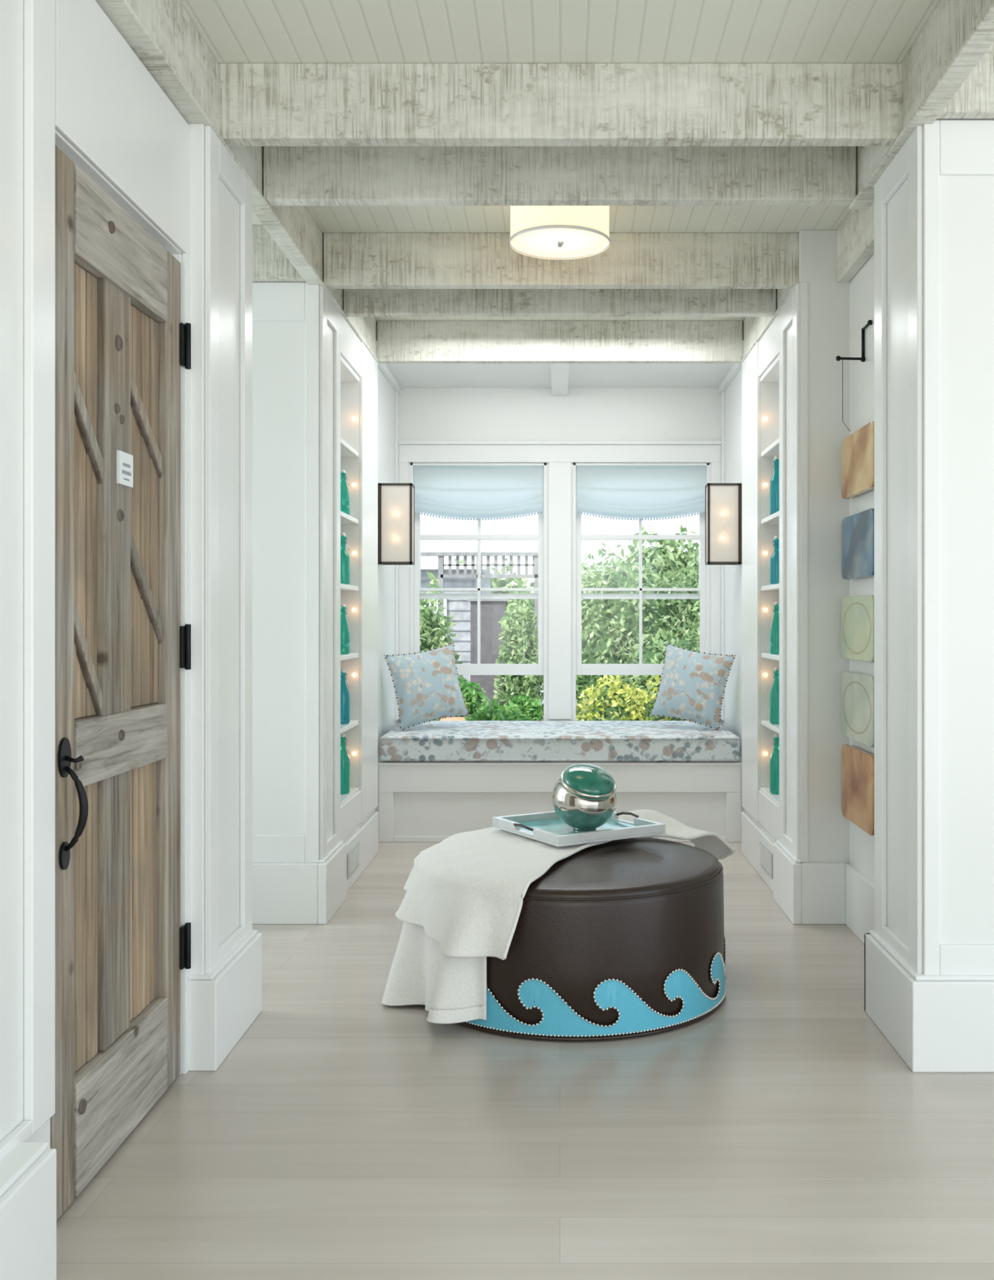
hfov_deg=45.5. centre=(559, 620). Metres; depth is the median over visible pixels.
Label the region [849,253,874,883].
wall
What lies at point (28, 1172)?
baseboard
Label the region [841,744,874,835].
art panel
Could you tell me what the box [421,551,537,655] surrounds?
lattice trellis
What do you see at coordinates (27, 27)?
wall
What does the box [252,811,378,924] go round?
baseboard
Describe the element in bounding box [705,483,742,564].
wall sconce
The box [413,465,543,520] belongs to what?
roman shade
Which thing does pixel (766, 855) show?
air vent
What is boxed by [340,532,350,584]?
glass bottle
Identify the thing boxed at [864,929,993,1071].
baseboard
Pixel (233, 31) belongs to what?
ceiling
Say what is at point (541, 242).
diffuser
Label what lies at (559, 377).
ceiling alcove
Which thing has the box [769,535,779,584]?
glass bottle
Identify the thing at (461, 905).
throw blanket
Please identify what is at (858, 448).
art panel
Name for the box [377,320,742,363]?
ceiling beam
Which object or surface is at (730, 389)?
wall
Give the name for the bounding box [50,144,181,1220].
wooden door
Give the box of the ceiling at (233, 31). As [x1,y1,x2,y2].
[179,0,940,324]
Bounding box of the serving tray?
[493,810,665,846]
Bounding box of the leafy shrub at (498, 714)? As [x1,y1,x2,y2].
[464,695,532,720]
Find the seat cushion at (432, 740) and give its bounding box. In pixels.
[380,720,739,761]
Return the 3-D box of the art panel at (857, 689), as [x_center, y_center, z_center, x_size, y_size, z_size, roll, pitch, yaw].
[1.130,0.326,4.430,0.040,0.252,0.470,0,0,0]
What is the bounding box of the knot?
[76,221,124,1114]
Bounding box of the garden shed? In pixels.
[421,563,494,682]
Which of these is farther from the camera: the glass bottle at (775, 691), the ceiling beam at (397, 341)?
the ceiling beam at (397, 341)
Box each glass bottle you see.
[340,470,350,515]
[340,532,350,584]
[340,604,350,653]
[340,669,350,724]
[340,733,350,794]
[769,455,779,515]
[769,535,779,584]
[769,601,779,653]
[769,666,779,724]
[769,733,779,794]
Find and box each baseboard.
[0,1142,56,1279]
[188,929,262,1071]
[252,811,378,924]
[741,811,874,943]
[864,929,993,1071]
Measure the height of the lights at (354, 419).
1.616 m
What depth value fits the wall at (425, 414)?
7.43 m
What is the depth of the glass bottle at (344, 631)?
5.42 m
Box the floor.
[56,841,993,1279]
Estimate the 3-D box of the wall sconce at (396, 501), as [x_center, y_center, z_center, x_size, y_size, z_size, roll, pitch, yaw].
[-0.922,-0.540,6.660,0.195,0.450,0.120,0,0,0]
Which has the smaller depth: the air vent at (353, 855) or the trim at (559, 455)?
the air vent at (353, 855)
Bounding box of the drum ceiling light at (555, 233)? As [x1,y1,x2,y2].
[509,205,610,260]
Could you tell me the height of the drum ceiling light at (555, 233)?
0.204 m
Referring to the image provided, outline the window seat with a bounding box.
[375,756,744,842]
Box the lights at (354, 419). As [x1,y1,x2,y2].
[351,416,768,755]
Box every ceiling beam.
[217,63,902,146]
[252,225,305,281]
[263,146,856,205]
[324,232,799,288]
[343,288,776,316]
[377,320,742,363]
[937,43,993,119]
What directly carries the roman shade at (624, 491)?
attached to the window at (579, 668)
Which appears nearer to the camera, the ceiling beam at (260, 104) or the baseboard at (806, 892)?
the ceiling beam at (260, 104)
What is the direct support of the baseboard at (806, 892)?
attached to the wall at (730, 389)
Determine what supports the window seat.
on the floor
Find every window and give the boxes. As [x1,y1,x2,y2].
[410,462,546,720]
[573,462,709,720]
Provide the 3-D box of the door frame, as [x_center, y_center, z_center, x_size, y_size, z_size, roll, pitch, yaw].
[-1.064,0.114,3.163,0.152,2.172,0.075,0,0,0]
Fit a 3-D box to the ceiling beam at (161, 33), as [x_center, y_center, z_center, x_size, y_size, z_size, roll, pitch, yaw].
[-0.968,-1.439,2.560,0.065,0.222,7.120,0,0,0]
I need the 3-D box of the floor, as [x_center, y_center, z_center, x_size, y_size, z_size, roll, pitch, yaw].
[0.000,1.240,2.190,7.200,0.080,10.780,0,0,0]
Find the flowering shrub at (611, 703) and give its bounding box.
[576,675,689,720]
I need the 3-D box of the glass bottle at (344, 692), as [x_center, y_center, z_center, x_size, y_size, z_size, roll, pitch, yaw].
[-0.998,0.349,5.440,0.066,0.250,0.066,0,0,0]
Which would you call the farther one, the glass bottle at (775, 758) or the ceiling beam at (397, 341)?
the ceiling beam at (397, 341)
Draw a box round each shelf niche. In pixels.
[252,281,377,862]
[742,230,849,864]
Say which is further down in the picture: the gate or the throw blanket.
the throw blanket
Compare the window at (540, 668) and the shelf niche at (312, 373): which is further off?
the window at (540, 668)
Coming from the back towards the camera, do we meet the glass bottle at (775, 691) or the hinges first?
the glass bottle at (775, 691)
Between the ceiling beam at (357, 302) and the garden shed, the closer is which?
the ceiling beam at (357, 302)
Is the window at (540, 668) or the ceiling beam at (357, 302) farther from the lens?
the window at (540, 668)
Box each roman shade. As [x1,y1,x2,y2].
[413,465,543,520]
[576,465,706,520]
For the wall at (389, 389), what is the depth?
6.96 m
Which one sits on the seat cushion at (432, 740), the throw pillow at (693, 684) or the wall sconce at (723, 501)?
the throw pillow at (693, 684)
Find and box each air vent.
[346,841,359,879]
[760,841,773,879]
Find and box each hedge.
[420,570,543,720]
[576,541,699,717]
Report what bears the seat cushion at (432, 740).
on the window seat
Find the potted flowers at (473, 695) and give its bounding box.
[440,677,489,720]
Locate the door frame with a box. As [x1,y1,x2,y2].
[171,253,191,1074]
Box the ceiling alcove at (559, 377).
[376,324,743,395]
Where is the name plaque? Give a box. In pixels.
[116,450,133,487]
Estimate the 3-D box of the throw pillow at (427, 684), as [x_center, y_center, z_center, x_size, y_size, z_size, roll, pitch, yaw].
[-0.760,0.376,6.800,0.509,0.501,0.186,0,0,-28]
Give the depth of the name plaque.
2.71 m
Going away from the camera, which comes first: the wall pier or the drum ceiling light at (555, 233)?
the wall pier
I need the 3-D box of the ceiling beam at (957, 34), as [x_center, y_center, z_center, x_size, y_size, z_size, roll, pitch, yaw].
[1.041,-1.439,2.560,0.213,0.222,7.120,0,0,0]
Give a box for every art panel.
[841,422,874,498]
[841,508,874,579]
[841,595,874,662]
[841,671,874,746]
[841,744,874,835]
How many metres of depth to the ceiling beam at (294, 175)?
3.77 m
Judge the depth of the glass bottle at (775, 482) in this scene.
5.42 m
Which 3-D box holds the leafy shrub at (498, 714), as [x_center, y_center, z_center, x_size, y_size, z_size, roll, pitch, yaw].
[-0.380,1.048,9.297,0.957,0.916,0.632,0,0,0]
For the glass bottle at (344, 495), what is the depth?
5.42 m
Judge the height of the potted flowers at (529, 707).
0.647 m
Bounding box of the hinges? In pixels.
[179,323,191,968]
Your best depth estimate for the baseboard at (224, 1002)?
3.23 m
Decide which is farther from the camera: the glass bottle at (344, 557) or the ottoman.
the glass bottle at (344, 557)
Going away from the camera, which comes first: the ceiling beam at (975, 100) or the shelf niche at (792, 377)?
the ceiling beam at (975, 100)
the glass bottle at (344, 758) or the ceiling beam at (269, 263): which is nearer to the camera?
the ceiling beam at (269, 263)
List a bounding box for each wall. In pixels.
[0,0,191,1160]
[376,350,402,758]
[397,387,722,725]
[717,350,743,758]
[849,253,874,883]
[874,119,993,974]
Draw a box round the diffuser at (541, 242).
[511,228,608,256]
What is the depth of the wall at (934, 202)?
3.18 m
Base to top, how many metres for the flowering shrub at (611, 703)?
1.350 m
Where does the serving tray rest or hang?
on the throw blanket
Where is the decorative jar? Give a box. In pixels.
[551,763,617,830]
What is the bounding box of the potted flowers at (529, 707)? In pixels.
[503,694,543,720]
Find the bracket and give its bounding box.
[835,320,872,431]
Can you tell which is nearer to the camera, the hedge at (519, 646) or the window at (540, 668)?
the window at (540, 668)
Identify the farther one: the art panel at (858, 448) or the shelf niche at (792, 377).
the shelf niche at (792, 377)
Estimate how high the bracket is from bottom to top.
0.393 m
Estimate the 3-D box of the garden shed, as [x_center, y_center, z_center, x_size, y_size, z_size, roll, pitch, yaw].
[-3.575,0.315,16.600,5.250,2.070,3.200,0,0,0]
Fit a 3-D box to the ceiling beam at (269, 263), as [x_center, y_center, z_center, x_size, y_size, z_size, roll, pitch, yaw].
[-2.250,-1.445,4.663,2.500,0.210,0.046,0,0,0]
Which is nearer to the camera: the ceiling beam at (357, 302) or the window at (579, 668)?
the ceiling beam at (357, 302)
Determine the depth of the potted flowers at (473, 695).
10.46 m
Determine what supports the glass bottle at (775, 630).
in the shelf niche at (792, 377)
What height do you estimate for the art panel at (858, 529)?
0.240 m
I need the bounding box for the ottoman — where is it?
[457,837,727,1040]
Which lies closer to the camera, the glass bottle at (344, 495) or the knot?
the knot
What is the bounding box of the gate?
[467,599,508,714]
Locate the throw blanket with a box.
[382,808,735,1023]
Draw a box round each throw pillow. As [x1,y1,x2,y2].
[383,641,470,731]
[649,641,736,731]
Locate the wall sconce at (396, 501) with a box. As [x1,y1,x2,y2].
[377,483,414,564]
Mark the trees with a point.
(675, 559)
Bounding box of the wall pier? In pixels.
[188,124,252,974]
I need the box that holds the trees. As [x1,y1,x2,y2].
[453,523,698,685]
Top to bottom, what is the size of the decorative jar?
0.219 m
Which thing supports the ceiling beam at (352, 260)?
attached to the ceiling at (233, 31)
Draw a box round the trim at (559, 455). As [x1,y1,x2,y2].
[398,440,721,719]
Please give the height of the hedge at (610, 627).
2.601 m
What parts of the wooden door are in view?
handle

